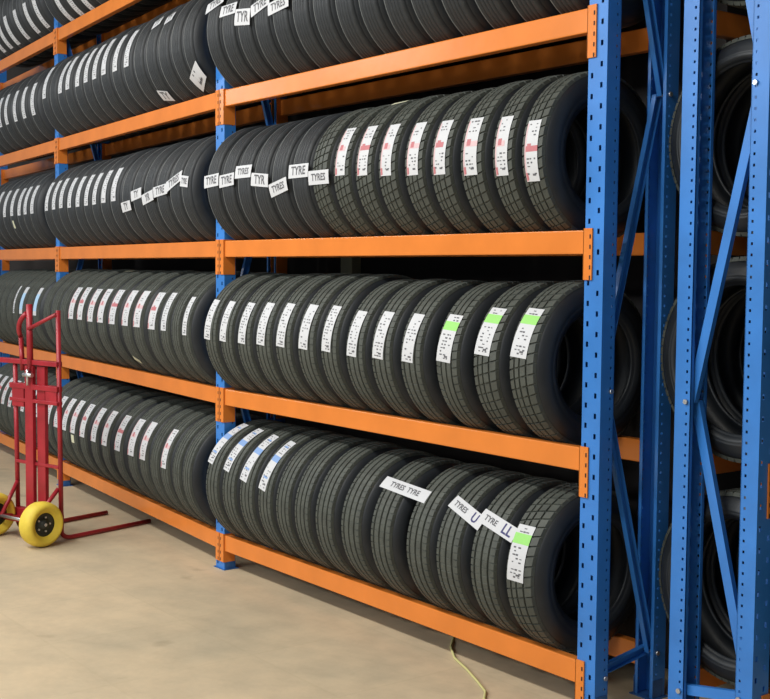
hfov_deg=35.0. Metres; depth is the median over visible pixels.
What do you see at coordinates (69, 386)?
tyre
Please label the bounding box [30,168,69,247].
tyre
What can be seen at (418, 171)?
tyre
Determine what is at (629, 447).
beam
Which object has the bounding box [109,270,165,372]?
tyre
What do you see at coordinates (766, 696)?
beam
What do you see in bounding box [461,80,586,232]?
tyre
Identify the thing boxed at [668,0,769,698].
frame
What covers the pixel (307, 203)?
tyre
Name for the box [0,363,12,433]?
tyre
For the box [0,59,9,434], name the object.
frame
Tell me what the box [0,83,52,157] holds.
tyre
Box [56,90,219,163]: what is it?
beam
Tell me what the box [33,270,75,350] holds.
tyre
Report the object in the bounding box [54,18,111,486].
frame
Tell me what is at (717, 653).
tyre
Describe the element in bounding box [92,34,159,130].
tyre
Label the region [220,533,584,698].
beam
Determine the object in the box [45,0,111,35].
tyre
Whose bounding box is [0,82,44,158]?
tyre
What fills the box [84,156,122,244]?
tyre
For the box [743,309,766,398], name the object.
tyre
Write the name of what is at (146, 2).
tyre
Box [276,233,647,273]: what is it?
beam
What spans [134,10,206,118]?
tyre
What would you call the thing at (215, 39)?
tyre
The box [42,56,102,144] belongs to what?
tyre
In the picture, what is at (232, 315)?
tyre
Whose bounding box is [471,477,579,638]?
tyre
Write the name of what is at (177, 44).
tyre
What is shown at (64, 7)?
tyre
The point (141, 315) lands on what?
tyre
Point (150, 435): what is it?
tyre
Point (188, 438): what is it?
tyre
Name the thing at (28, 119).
tyre
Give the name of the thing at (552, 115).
tyre
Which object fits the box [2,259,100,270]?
beam
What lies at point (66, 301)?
tyre
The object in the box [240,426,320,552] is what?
tyre
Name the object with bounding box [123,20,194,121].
tyre
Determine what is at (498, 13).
tyre
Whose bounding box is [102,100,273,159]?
beam
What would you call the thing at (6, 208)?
tyre
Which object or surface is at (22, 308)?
tyre
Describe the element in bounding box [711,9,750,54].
beam
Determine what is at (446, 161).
tyre
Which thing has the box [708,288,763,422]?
tyre
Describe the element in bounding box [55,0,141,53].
beam
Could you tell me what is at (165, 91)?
tyre
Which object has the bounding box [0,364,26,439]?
tyre
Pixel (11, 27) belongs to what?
tyre
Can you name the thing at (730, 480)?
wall
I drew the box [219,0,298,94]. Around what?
tyre
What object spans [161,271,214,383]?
tyre
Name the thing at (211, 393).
beam
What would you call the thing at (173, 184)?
tyre
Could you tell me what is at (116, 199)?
tyre
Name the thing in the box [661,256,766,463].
tyre
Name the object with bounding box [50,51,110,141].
tyre
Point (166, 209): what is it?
tyre
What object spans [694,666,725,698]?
beam
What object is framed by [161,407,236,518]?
tyre
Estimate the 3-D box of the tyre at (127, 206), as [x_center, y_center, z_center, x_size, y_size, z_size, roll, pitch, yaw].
[-1.227,-0.886,7.151,0.612,0.609,0.172,-2,4,-31]
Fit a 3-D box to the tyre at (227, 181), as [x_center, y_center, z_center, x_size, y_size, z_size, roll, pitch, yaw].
[-0.520,-0.807,6.053,0.610,0.605,0.142,-2,5,-37]
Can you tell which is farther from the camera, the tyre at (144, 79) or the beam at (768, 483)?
the tyre at (144, 79)
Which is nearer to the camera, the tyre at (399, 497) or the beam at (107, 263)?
the tyre at (399, 497)
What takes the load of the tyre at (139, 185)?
on the beam at (206, 248)
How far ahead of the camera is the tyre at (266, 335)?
5.65 m
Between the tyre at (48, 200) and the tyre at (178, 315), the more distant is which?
the tyre at (48, 200)
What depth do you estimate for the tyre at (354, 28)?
5.10 m
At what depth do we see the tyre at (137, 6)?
7.56 m
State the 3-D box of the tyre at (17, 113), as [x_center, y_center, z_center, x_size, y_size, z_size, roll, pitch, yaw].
[-2.457,-1.773,9.108,0.609,0.608,0.165,-2,4,-31]
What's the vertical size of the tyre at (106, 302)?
0.632 m
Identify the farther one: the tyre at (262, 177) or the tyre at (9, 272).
the tyre at (9, 272)
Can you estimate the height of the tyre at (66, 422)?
0.629 m
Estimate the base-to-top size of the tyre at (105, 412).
0.626 m
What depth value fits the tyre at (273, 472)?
5.70 m
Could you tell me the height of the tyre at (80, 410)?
0.635 m
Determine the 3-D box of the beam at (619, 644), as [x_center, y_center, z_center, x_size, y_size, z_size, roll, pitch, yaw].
[0.197,1.075,5.469,0.067,0.146,2.548,-2,5,-37]
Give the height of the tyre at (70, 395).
0.627 m
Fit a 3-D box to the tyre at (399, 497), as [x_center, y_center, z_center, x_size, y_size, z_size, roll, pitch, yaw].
[0.259,0.763,5.110,0.604,0.604,0.319,-2,5,-37]
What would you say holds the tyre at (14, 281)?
on the beam at (8, 348)
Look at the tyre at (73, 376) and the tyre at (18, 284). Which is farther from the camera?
the tyre at (18, 284)
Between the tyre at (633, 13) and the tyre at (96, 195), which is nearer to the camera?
the tyre at (633, 13)
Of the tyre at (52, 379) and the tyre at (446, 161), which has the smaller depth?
the tyre at (446, 161)
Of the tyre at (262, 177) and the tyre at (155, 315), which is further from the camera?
the tyre at (155, 315)
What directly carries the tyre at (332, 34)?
on the beam at (583, 22)
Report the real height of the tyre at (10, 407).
0.627 m
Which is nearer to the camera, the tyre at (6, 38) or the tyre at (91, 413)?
the tyre at (91, 413)
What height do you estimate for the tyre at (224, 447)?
0.623 m
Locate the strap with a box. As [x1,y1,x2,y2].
[450,636,486,698]
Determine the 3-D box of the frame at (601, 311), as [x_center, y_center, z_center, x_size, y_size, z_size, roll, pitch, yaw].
[0.859,-0.607,4.244,0.383,3.750,0.109,-2,5,-37]
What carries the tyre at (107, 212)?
on the beam at (206, 248)
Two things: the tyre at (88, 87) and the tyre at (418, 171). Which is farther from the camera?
the tyre at (88, 87)
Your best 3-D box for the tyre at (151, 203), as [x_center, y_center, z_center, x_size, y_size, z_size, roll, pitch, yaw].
[-1.038,-0.867,6.843,0.618,0.613,0.182,-2,4,-31]
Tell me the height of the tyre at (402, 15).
0.607 m
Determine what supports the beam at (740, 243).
attached to the frame at (692, 445)
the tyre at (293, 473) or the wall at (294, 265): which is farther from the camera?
the wall at (294, 265)
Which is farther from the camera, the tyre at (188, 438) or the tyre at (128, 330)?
the tyre at (128, 330)
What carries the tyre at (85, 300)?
on the beam at (211, 393)
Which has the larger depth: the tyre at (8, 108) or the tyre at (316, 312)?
the tyre at (8, 108)
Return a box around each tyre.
[0,0,53,60]
[0,36,52,63]
[0,50,44,67]
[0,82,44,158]
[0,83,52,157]
[0,86,36,160]
[0,176,29,248]
[0,179,17,248]
[0,180,13,248]
[0,269,22,342]
[0,269,28,344]
[0,269,33,344]
[0,269,42,346]
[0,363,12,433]
[0,364,19,435]
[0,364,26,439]
[1,365,48,440]
[2,0,53,56]
[3,175,34,248]
[4,76,53,155]
[6,269,47,348]
[7,367,55,440]
[10,172,48,247]
[12,0,78,51]
[12,269,54,349]
[13,73,70,151]
[13,368,71,446]
[17,173,46,247]
[19,270,54,351]
[20,370,75,445]
[21,68,79,150]
[22,0,88,45]
[23,171,54,247]
[27,269,73,352]
[30,66,89,147]
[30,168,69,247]
[31,0,96,41]
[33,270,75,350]
[36,372,85,453]
[36,374,89,455]
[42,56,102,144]
[43,269,92,356]
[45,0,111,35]
[45,166,76,246]
[48,376,111,463]
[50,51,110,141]
[51,269,103,358]
[52,164,83,246]
[53,379,110,466]
[54,0,121,30]
[58,54,121,139]
[59,160,101,245]
[60,269,109,360]
[62,381,120,470]
[65,43,129,137]
[67,0,131,25]
[67,160,104,245]
[68,270,114,362]
[70,383,138,475]
[75,44,140,135]
[75,158,113,245]
[77,269,139,364]
[79,386,148,480]
[81,0,142,20]
[83,37,148,132]
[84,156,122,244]
[87,270,136,367]
[91,389,155,485]
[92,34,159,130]
[92,155,126,244]
[97,0,154,14]
[97,270,156,369]
[101,24,171,127]
[101,152,137,244]
[101,392,172,491]
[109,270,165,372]
[110,147,159,243]
[112,22,182,124]
[114,396,184,497]
[121,146,164,243]
[122,270,178,374]
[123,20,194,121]
[127,399,195,503]
[128,3,164,9]
[131,143,176,242]
[133,270,199,377]
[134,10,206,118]
[138,0,170,4]
[139,401,214,509]
[141,139,196,242]
[146,4,214,114]
[148,272,204,380]
[150,405,214,513]
[153,139,200,241]
[159,1,214,111]
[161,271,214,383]
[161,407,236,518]
[166,135,214,241]
[171,0,248,107]
[172,273,215,385]
[172,411,240,523]
[180,131,236,240]
[182,271,253,385]
[183,0,260,104]
[183,413,264,526]
[204,126,263,239]
[204,272,273,391]
[205,0,279,97]
[206,419,283,540]
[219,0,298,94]
[219,125,272,239]
[220,273,290,394]
[222,423,298,546]
[234,0,313,91]
[235,122,289,238]
[238,274,303,397]
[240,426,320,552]
[251,0,333,88]
[251,119,307,238]
[256,273,322,400]
[258,430,339,559]
[268,0,353,84]
[268,115,329,237]
[276,273,348,404]
[276,434,358,565]
[288,111,351,237]
[292,0,373,79]
[295,438,379,572]
[298,274,374,408]
[308,107,374,236]
[313,0,393,75]
[316,441,409,581]
[321,274,412,412]
[334,104,391,236]
[335,0,413,70]
[341,449,438,590]
[346,279,418,416]
[356,99,418,235]
[358,0,442,67]
[371,457,464,602]
[372,279,456,421]
[379,94,449,234]
[384,0,467,62]
[401,280,486,427]
[405,91,474,234]
[407,463,503,614]
[411,0,492,56]
[431,87,496,233]
[436,281,566,433]
[436,470,562,625]
[442,0,522,49]
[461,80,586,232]
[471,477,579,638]
[474,281,583,439]
[475,0,556,43]
[493,74,614,231]
[506,483,641,652]
[510,280,645,445]
[511,0,586,38]
[522,71,649,237]
[550,0,644,28]
[659,488,769,686]
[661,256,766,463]
[669,34,753,236]
[704,519,769,652]
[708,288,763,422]
[715,73,757,204]
[717,0,759,9]
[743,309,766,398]
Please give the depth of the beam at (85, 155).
9.98 m
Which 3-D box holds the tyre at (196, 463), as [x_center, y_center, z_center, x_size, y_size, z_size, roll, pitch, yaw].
[-0.766,0.653,6.480,0.628,0.628,0.131,-2,4,-32]
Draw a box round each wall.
[0,0,328,429]
[318,0,683,668]
[704,0,747,494]
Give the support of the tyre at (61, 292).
on the beam
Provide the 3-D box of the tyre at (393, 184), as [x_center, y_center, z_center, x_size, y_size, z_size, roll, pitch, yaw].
[0.248,-0.740,5.044,0.614,0.613,0.154,-2,5,-37]
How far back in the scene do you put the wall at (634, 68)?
5.31 m
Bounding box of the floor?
[0,430,769,698]
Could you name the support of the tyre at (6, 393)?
on the beam at (8, 440)
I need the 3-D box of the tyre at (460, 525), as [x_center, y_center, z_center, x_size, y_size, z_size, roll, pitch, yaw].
[0.498,0.786,4.795,0.604,0.604,0.257,-2,5,-37]
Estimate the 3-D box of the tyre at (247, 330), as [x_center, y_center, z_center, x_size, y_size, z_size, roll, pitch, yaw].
[-0.426,-0.058,5.970,0.621,0.620,0.159,-2,5,-37]
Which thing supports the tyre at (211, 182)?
on the beam at (578, 241)
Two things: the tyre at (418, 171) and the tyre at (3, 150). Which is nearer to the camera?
the tyre at (418, 171)
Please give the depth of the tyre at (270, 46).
5.60 m
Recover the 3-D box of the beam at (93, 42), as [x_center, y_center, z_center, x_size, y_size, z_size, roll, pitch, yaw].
[-2.711,-2.220,9.799,0.068,0.176,2.761,-2,4,-32]
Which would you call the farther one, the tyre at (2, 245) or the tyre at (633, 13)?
the tyre at (2, 245)
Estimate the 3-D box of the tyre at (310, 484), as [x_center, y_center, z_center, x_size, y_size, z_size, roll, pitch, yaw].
[-0.130,0.718,5.621,0.622,0.622,0.149,-2,5,-38]
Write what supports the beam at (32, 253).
attached to the frame at (60, 167)
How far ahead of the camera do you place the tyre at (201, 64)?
6.17 m
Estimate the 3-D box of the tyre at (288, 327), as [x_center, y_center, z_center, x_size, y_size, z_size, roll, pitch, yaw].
[-0.214,-0.042,5.692,0.629,0.627,0.169,-2,5,-37]
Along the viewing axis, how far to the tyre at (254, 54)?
5.72 m
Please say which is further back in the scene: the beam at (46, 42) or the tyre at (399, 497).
the beam at (46, 42)
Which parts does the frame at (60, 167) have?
plate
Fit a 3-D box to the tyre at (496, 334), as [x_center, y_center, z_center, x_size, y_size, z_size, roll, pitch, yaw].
[0.601,0.044,4.620,0.608,0.608,0.172,-2,5,-37]
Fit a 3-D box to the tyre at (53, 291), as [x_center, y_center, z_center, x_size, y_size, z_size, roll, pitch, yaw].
[-2.058,-0.246,8.536,0.636,0.636,0.172,-2,4,-31]
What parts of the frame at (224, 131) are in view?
plate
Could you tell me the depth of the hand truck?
6.92 m
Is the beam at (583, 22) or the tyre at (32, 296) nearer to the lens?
the beam at (583, 22)
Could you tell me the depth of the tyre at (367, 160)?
5.00 m
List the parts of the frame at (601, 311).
plate, plate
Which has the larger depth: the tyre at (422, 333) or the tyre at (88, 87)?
the tyre at (88, 87)
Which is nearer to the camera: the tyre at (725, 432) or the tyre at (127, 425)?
the tyre at (725, 432)
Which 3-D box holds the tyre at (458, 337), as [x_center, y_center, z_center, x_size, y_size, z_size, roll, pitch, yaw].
[0.471,0.034,4.790,0.607,0.606,0.172,-2,5,-37]
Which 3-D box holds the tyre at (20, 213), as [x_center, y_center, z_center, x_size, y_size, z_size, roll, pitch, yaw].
[-2.416,-1.018,9.079,0.606,0.605,0.160,-2,4,-32]
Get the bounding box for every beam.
[0,29,55,73]
[0,36,98,89]
[0,138,55,166]
[0,247,56,271]
[0,341,56,377]
[0,431,57,478]
[1,146,99,184]
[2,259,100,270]
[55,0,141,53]
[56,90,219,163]
[57,240,219,273]
[61,354,219,420]
[63,460,219,559]
[101,0,190,42]
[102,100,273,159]
[103,257,273,272]
[220,4,597,124]
[220,228,592,279]
[220,387,588,497]
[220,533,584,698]
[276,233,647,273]
[276,415,643,479]
[277,28,648,123]
[277,550,638,668]
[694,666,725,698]
[699,454,746,495]
[705,230,752,277]
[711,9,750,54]
[760,461,769,518]
[761,688,769,698]
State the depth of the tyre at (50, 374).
8.98 m
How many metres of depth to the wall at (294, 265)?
8.30 m
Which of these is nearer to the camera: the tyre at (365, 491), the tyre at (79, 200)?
the tyre at (365, 491)
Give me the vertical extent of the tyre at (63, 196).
0.615 m
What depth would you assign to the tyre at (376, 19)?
4.98 m
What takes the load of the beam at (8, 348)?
attached to the frame at (60, 167)
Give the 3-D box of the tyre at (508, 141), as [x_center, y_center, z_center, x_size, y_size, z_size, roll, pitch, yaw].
[0.655,-0.701,4.507,0.613,0.611,0.141,-2,5,-37]
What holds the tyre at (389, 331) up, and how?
on the beam at (564, 455)
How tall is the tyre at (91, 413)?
0.630 m
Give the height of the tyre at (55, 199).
0.609 m
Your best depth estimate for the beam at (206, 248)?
7.12 m
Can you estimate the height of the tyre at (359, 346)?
0.606 m
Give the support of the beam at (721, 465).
attached to the frame at (692, 445)
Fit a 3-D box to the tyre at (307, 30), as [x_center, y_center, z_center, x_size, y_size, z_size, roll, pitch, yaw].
[-0.132,-1.525,5.505,0.613,0.613,0.154,-2,5,-37]
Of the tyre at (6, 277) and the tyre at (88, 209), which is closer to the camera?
the tyre at (88, 209)
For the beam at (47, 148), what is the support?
attached to the frame at (60, 167)
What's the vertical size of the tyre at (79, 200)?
0.605 m
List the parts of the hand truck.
toe plate, rail, plate, handle, handle, plate, rail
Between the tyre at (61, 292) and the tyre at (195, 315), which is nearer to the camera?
the tyre at (195, 315)
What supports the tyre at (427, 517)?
on the beam at (563, 664)
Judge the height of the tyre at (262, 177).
0.607 m
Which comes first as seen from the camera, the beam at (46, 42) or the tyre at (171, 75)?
the tyre at (171, 75)
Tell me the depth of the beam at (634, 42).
5.18 m
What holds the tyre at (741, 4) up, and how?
on the beam
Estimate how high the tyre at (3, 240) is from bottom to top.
0.607 m
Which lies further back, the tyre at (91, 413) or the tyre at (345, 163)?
the tyre at (91, 413)
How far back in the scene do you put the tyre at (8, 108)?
9.14 m
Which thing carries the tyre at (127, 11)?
on the beam at (109, 8)
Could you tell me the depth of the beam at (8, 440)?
9.53 m
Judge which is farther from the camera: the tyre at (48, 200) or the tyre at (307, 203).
the tyre at (48, 200)
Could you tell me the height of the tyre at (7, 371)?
0.633 m
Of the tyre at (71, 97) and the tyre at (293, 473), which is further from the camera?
the tyre at (71, 97)
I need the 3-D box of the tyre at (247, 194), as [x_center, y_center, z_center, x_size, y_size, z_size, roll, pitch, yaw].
[-0.429,-0.799,5.934,0.609,0.606,0.144,-2,5,-37]
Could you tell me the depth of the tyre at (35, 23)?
8.68 m
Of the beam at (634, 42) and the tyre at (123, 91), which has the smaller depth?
the beam at (634, 42)
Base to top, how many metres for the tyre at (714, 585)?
0.658 m
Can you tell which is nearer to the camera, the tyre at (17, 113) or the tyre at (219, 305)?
the tyre at (219, 305)
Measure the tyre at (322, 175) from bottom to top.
0.609 m
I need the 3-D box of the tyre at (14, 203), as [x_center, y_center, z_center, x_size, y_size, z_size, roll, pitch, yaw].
[-2.516,-1.032,9.241,0.612,0.611,0.160,-2,4,-32]
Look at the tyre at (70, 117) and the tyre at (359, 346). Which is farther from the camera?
the tyre at (70, 117)
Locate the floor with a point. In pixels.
(145, 611)
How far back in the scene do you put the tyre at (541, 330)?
4.32 m
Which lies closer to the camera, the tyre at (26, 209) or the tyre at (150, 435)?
the tyre at (150, 435)
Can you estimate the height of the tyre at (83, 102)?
0.605 m
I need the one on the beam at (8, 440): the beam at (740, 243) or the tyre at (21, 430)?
the tyre at (21, 430)
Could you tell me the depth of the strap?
4.69 m
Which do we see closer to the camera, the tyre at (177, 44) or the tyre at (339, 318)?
the tyre at (339, 318)
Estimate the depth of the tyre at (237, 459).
5.96 m
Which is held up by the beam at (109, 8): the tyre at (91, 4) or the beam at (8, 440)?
the tyre at (91, 4)
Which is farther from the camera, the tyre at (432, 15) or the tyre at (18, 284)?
the tyre at (18, 284)
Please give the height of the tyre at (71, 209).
0.607 m
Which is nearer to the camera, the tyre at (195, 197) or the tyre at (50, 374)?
the tyre at (195, 197)
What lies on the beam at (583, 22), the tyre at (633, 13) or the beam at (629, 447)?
the tyre at (633, 13)
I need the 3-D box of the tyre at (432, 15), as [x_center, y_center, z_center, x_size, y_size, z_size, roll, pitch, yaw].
[0.357,-1.475,4.862,0.605,0.605,0.159,-2,5,-37]
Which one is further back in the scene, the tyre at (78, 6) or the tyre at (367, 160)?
the tyre at (78, 6)
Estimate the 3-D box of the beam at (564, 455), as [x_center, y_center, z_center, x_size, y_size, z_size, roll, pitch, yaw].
[-0.047,0.351,5.233,0.067,0.176,2.548,-2,5,-37]
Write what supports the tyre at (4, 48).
on the beam at (46, 42)
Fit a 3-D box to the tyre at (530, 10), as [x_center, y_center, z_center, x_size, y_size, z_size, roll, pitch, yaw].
[0.668,-1.448,4.452,0.610,0.610,0.160,-2,5,-37]
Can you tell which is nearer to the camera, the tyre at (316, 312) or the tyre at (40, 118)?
the tyre at (316, 312)
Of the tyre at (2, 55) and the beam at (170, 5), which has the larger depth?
the tyre at (2, 55)
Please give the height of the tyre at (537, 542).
0.611 m
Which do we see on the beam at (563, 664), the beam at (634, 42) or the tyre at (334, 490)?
the tyre at (334, 490)
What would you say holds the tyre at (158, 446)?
on the beam at (194, 527)
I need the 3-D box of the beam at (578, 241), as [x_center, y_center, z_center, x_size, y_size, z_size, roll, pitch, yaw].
[-0.041,-0.397,5.185,0.067,0.176,2.548,-2,5,-37]
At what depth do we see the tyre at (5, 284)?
9.54 m
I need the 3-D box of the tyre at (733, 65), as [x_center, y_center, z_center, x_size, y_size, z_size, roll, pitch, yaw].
[1.233,-0.699,4.021,0.190,0.658,0.659,-2,5,-37]
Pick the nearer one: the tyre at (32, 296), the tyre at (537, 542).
the tyre at (537, 542)
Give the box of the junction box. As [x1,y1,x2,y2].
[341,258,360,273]
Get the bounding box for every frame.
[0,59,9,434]
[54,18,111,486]
[214,67,286,570]
[577,0,680,698]
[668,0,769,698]
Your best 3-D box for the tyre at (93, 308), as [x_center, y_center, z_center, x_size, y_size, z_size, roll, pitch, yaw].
[-1.560,-0.185,7.729,0.630,0.628,0.172,-2,4,-31]
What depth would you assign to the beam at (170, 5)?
7.90 m
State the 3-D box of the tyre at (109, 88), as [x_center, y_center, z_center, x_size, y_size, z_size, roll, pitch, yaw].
[-1.409,-1.659,7.408,0.616,0.615,0.160,-2,4,-32]
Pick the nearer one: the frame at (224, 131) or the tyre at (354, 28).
the tyre at (354, 28)
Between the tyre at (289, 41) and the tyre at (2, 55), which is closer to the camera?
the tyre at (289, 41)
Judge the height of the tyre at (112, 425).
0.630 m
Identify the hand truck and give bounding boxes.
[0,304,150,546]
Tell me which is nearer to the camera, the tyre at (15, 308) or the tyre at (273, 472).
the tyre at (273, 472)
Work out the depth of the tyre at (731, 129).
4.34 m
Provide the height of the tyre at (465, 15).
0.609 m
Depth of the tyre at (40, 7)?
8.49 m
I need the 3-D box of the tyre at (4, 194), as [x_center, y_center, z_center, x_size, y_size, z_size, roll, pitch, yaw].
[-2.731,-1.056,9.589,0.612,0.610,0.160,-2,4,-31]
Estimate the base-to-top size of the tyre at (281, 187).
0.608 m
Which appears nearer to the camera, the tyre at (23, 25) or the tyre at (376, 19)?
the tyre at (376, 19)
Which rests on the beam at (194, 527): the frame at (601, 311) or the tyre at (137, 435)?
the tyre at (137, 435)
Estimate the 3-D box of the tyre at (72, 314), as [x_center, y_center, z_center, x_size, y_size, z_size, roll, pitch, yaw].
[-1.759,-0.210,8.052,0.634,0.632,0.172,-2,4,-31]
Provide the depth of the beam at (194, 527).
7.18 m

